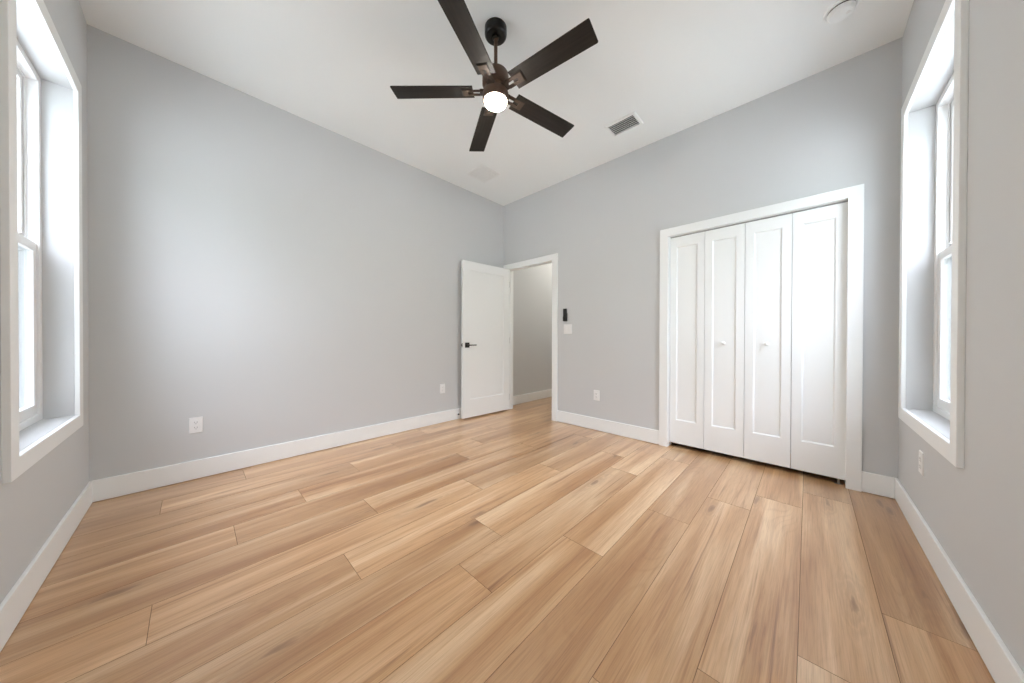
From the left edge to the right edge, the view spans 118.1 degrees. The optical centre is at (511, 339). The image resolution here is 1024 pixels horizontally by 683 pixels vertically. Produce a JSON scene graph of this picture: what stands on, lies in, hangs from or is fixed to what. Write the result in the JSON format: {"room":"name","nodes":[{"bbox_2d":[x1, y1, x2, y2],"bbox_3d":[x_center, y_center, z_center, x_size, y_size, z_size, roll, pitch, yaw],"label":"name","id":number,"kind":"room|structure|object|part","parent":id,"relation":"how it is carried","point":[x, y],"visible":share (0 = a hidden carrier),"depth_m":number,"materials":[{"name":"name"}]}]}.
{"room":"empty bedroom","nodes":[
{"label":"empty bedroom","id":0,"kind":"room"},
{"bbox_2d":[0,0,88,603],"bbox_3d":[-1.353,-0.439,0.531,3.920,3.109,0.180,0,0,44],"label":"wall","id":1,"kind":"structure","parent":0,"point":[33,504],"depth_m":1.66,"materials":[{"name":"grey paint"}]},
{"bbox_2d":[17,40,42,430],"bbox_3d":[-2.239,-0.484,1.318,0.872,1.823,0.079,0,0,44],"label":"window","id":2,"kind":"structure","parent":1,"relation":"in","point":[28,80],"depth_m":1.59,"materials":[{"name":"white plastic"}]},
{"bbox_3d":[-2.250,-0.911,1.302,0.804,0.902,0.024,0,0,44],"label":"sash","id":3,"kind":"part","parent":2,"relation":"part of","materials":[{"name":"white plastic"}]},
{"bbox_3d":[-2.228,-0.056,1.333,0.800,0.898,0.026,0,0,44],"label":"sash","id":4,"kind":"part","parent":2,"relation":"part of","materials":[{"name":"white plastic"}]},
{"bbox_2d":[0,0,82,483],"bbox_3d":[-2.136,-0.485,1.424,1.018,1.969,0.019,0,0,44],"label":"window frame","id":5,"kind":"structure","parent":1,"relation":"in","point":[15,463],"depth_m":1.11,"materials":[{"name":"white wood"}]},
{"bbox_2d":[0,481,91,651],"bbox_3d":[-1.349,0.983,0.667,3.726,0.139,0.014,0,0,44],"label":"baseboard","id":6,"kind":"structure","parent":1,"relation":"attached to","point":[14,605],"depth_m":1.29,"materials":[{"name":"white wood"}]},
{"bbox_2d":[87,24,503,480],"bbox_3d":[-1.522,-0.455,3.266,0.120,3.109,3.884,0,0,44],"label":"wall","id":7,"kind":"structure","parent":0,"point":[259,270],"depth_m":2.52,"materials":[{"name":"grey paint"}]},
{"bbox_2d":[189,416,202,433],"bbox_3d":[-2.371,0.638,2.302,0.008,0.118,0.074,0,0,44],"label":"wall outlet","id":8,"kind":"object","parent":7,"relation":"attached to","point":[195,423],"visible":1,"depth_m":2.30,"materials":[{"name":"white plastic"}]},
{"bbox_2d":[89,408,460,502],"bbox_3d":[-1.416,0.967,3.291,0.014,0.139,3.700,0,0,44],"label":"baseboard","id":9,"kind":"structure","parent":7,"relation":"attached to","point":[125,484],"depth_m":2.50,"materials":[{"name":"white wood"}]},
{"bbox_2d":[440,384,444,393],"bbox_3d":[-0.872,0.611,3.856,0.008,0.118,0.074,0,0,44],"label":"wall outlet","id":10,"kind":"object","parent":7,"relation":"attached to","point":[442,386],"visible":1,"depth_m":3.85,"materials":[{"name":"white plastic"}]},
{"bbox_2d":[461,260,509,418],"bbox_3d":[-0.347,-0.009,4.248,0.834,2.052,0.147,0,0,-43],"label":"door","id":11,"kind":"structure","parent":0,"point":[485,339],"depth_m":4.20,"materials":[{"name":"white wood"},{"name":"matte black metal"}]},
{"bbox_3d":[-0.347,-0.069,4.248,0.583,1.702,0.019,0,0,-43],"label":"panel","id":12,"kind":"part","parent":11,"relation":"part of","materials":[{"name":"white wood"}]},
{"bbox_2d":[79,0,913,205],"bbox_3d":[0.853,-2.061,2.934,4.240,0.120,6.850,0,0,44],"label":"ceiling","id":13,"kind":"structure","parent":0,"point":[333,65],"depth_m":2.19,"materials":[{"name":"white paint"}]},
{"bbox_2d":[466,164,500,182],"bbox_3d":[-0.348,-2.006,3.711,0.300,0.006,0.300,0,0,44],"label":"ceiling vent","id":14,"kind":"object","parent":13,"relation":"in","point":[482,173],"visible":1,"depth_m":3.69,"materials":[{"name":"white metal"}]},
{"bbox_2d":[390,0,597,151],"bbox_3d":[-0.072,-1.749,1.965,1.265,0.498,1.278,0,0,44],"label":"ceiling fan","id":15,"kind":"object","parent":13,"relation":"hanging from","point":[495,77],"visible":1,"depth_m":1.90,"materials":[{"name":"brown wood"}]},
{"bbox_3d":[-0.506,-1.596,1.977,0.515,0.006,0.130,0,10,1],"label":"blade","id":16,"kind":"part","parent":15,"relation":"part of","materials":[{"name":"brown wood"}]},
{"bbox_3d":[-0.234,-1.593,1.593,0.130,0.006,0.515,11,4,18],"label":"blade","id":17,"kind":"part","parent":15,"relation":"part of","materials":[{"name":"brown wood"}]},
{"bbox_3d":[-0.224,-1.598,2.354,0.130,0.006,0.515,-10,3,-17],"label":"blade","id":18,"kind":"part","parent":15,"relation":"part of","materials":[{"name":"brown wood"}]},
{"bbox_2d":[485,93,505,111],"bbox_3d":[-0.106,-1.520,1.972,0.134,0.039,0.134,0,0,44],"label":"diffuser","id":19,"kind":"object","parent":15,"relation":"attached to","point":[495,102],"depth_m":1.94,"materials":[{"name":"white glass"}]},
{"bbox_3d":[0.222,-1.596,2.203,0.515,0.006,0.130,0,-10,-35],"label":"blade","id":20,"kind":"part","parent":15,"relation":"part of","materials":[{"name":"brown wood"}]},
{"bbox_3d":[0.215,-1.593,1.732,0.515,0.006,0.130,0,-10,37],"label":"blade","id":21,"kind":"part","parent":15,"relation":"part of","materials":[{"name":"brown wood"}]},
{"bbox_2d":[604,111,643,136],"bbox_3d":[1.039,-1.993,2.854,0.290,0.014,0.210,0,0,44],"label":"ceiling vent","id":22,"kind":"object","parent":13,"relation":"in","point":[632,120],"visible":1,"depth_m":2.84,"materials":[{"name":"white metal"}]},
{"bbox_2d":[823,0,859,23],"bbox_3d":[1.977,-1.970,1.843,0.152,0.044,0.152,0,0,44],"label":"smoke detector","id":23,"kind":"object","parent":13,"relation":"attached to","point":[840,10],"visible":1,"depth_m":1.83,"materials":[{"name":"white paint"}]},
{"bbox_2d":[0,397,994,682],"bbox_3d":[0.849,1.078,2.921,4.169,0.060,6.690,0,0,44],"label":"floor","id":24,"kind":"structure","parent":0,"point":[519,544],"depth_m":1.38,"materials":[{"name":"brown wood"}]},
{"bbox_2d":[513,263,551,395],"bbox_3d":[0.794,-0.463,5.754,0.120,3.109,2.680,0,0,44],"label":"wall","id":25,"kind":"structure","parent":0,"point":[532,286],"depth_m":5.22,"materials":[{"name":"grey paint"}]},
{"bbox_2d":[513,389,551,404],"bbox_3d":[0.797,0.959,5.672,0.014,0.139,2.560,0,0,44],"label":"baseboard","id":26,"kind":"structure","parent":25,"relation":"attached to","point":[528,397],"depth_m":5.18,"materials":[{"name":"white wood"}]},
{"bbox_2d":[503,37,901,477],"bbox_3d":[1.213,-0.448,3.408,3.860,3.110,0.116,0,0,44],"label":"wall","id":27,"kind":"structure","parent":0,"point":[837,127],"depth_m":2.81,"materials":[{"name":"grey paint"}]},
{"bbox_2d":[503,253,557,420],"bbox_3d":[0.268,-0.037,4.307,0.980,2.150,0.135,0,0,44],"label":"door frame","id":28,"kind":"structure","parent":27,"relation":"attached to","point":[553,258],"depth_m":3.97,"materials":[{"name":"white wood"}]},
{"bbox_2d":[563,309,566,320],"bbox_3d":[0.664,-0.314,3.841,0.056,0.158,0.023,0,0,44],"label":"remote","id":29,"kind":"object","parent":27,"relation":"attached to","point":[564,310],"visible":1,"depth_m":3.83,"materials":[{"name":"black plastic"}]},
{"bbox_2d":[564,324,571,333],"bbox_3d":[0.692,-0.136,3.821,0.120,0.120,0.012,0,0,44],"label":"light switch","id":30,"kind":"object","parent":27,"relation":"attached to","point":[567,327],"visible":1,"depth_m":3.82,"materials":[{"name":"white plastic"}]},
{"bbox_2d":[594,390,599,400],"bbox_3d":[0.978,0.640,3.552,0.074,0.118,0.008,0,0,44],"label":"wall outlet","id":31,"kind":"object","parent":27,"relation":"attached to","point":[596,392],"visible":1,"depth_m":3.54,"materials":[{"name":"white plastic"}]},
{"bbox_2d":[557,410,658,443],"bbox_3d":[1.027,0.972,3.502,1.242,0.139,0.014,0,0,44],"label":"baseboard","id":32,"kind":"structure","parent":27,"relation":"attached to","point":[621,429],"depth_m":3.42,"materials":[{"name":"white wood"}]},
{"bbox_2d":[669,223,745,457],"bbox_3d":[1.774,0.005,2.832,0.592,2.008,0.064,0,0,44],"label":"door","id":33,"kind":"structure","parent":27,"relation":"in","point":[706,386],"depth_m":2.81,"materials":[{"name":"white wood"}]},
{"bbox_3d":[1.678,-0.061,2.946,0.166,1.674,0.014,0,0,44],"label":"panel","id":34,"kind":"part","parent":33,"relation":"part of","materials":[{"name":"white wood"}]},
{"bbox_3d":[1.892,-0.059,2.739,0.166,1.674,0.014,0,0,44],"label":"panel","id":35,"kind":"part","parent":33,"relation":"part of","materials":[{"name":"white wood"}]},
{"bbox_2d":[659,184,863,491],"bbox_3d":[1.997,-0.017,2.640,1.339,2.138,0.135,0,0,44],"label":"door frame","id":36,"kind":"structure","parent":27,"relation":"attached to","point":[854,195],"depth_m":2.18,"materials":[{"name":"white wood"}]},
{"bbox_2d":[744,202,847,484],"bbox_3d":[2.203,0.029,2.419,0.592,2.050,0.064,0,0,44],"label":"door","id":37,"kind":"structure","parent":27,"relation":"in","point":[800,417],"depth_m":2.39,"materials":[{"name":"white wood"}]},
{"bbox_3d":[2.106,-0.058,2.533,0.166,1.674,0.014,0,0,44],"label":"panel","id":38,"kind":"part","parent":37,"relation":"part of","materials":[{"name":"white wood"}]},
{"bbox_3d":[2.320,-0.056,2.326,0.166,1.674,0.014,0,0,44],"label":"panel","id":39,"kind":"part","parent":37,"relation":"part of","materials":[{"name":"white wood"}]},
{"bbox_2d":[862,471,894,498],"bbox_3d":[2.490,0.984,2.090,0.147,0.139,0.014,0,0,44],"label":"baseboard","id":40,"kind":"structure","parent":27,"relation":"attached to","point":[872,483],"depth_m":2.08,"materials":[{"name":"white wood"}]},
{"bbox_2d":[898,0,1023,672],"bbox_3d":[1.583,-0.433,0.881,0.180,3.109,4.400,0,0,44],"label":"wall","id":41,"kind":"structure","parent":0,"point":[975,511],"depth_m":1.07,"materials":[{"name":"grey paint"}]},
{"bbox_2d":[918,450,923,475],"bbox_3d":[2.151,0.645,1.615,0.008,0.118,0.074,0,0,44],"label":"wall outlet","id":42,"kind":"object","parent":41,"relation":"attached to","point":[921,454],"visible":1,"depth_m":1.60,"materials":[{"name":"white plastic"}]},
{"bbox_2d":[898,0,968,467],"bbox_3d":[2.101,-0.483,1.562,0.019,1.953,1.057,0,0,44],"label":"window frame","id":43,"kind":"structure","parent":41,"relation":"in","point":[952,449],"depth_m":1.22,"materials":[{"name":"white wood"}]},
{"bbox_2d":[933,73,953,420],"bbox_3d":[2.207,-0.482,1.459,0.079,1.807,0.911,0,0,44],"label":"window","id":44,"kind":"structure","parent":41,"relation":"in","point":[942,242],"depth_m":1.76,"materials":[{"name":"white plastic"}]},
{"bbox_3d":[2.194,-0.058,1.473,0.026,0.890,0.839,0,0,44],"label":"sash","id":45,"kind":"part","parent":44,"relation":"part of","materials":[{"name":"white plastic"}]},
{"bbox_3d":[2.221,-0.904,1.444,0.024,0.894,0.843,0,0,44],"label":"sash","id":46,"kind":"part","parent":44,"relation":"part of","materials":[{"name":"white plastic"}]},
{"bbox_2d":[895,478,1023,682],"bbox_3d":[1.272,0.989,0.711,0.014,0.139,3.690,0,0,44],"label":"baseboard","id":47,"kind":"structure","parent":41,"relation":"attached to","point":[1002,666],"depth_m":1.14,"materials":[{"name":"white wood"}]}
]}

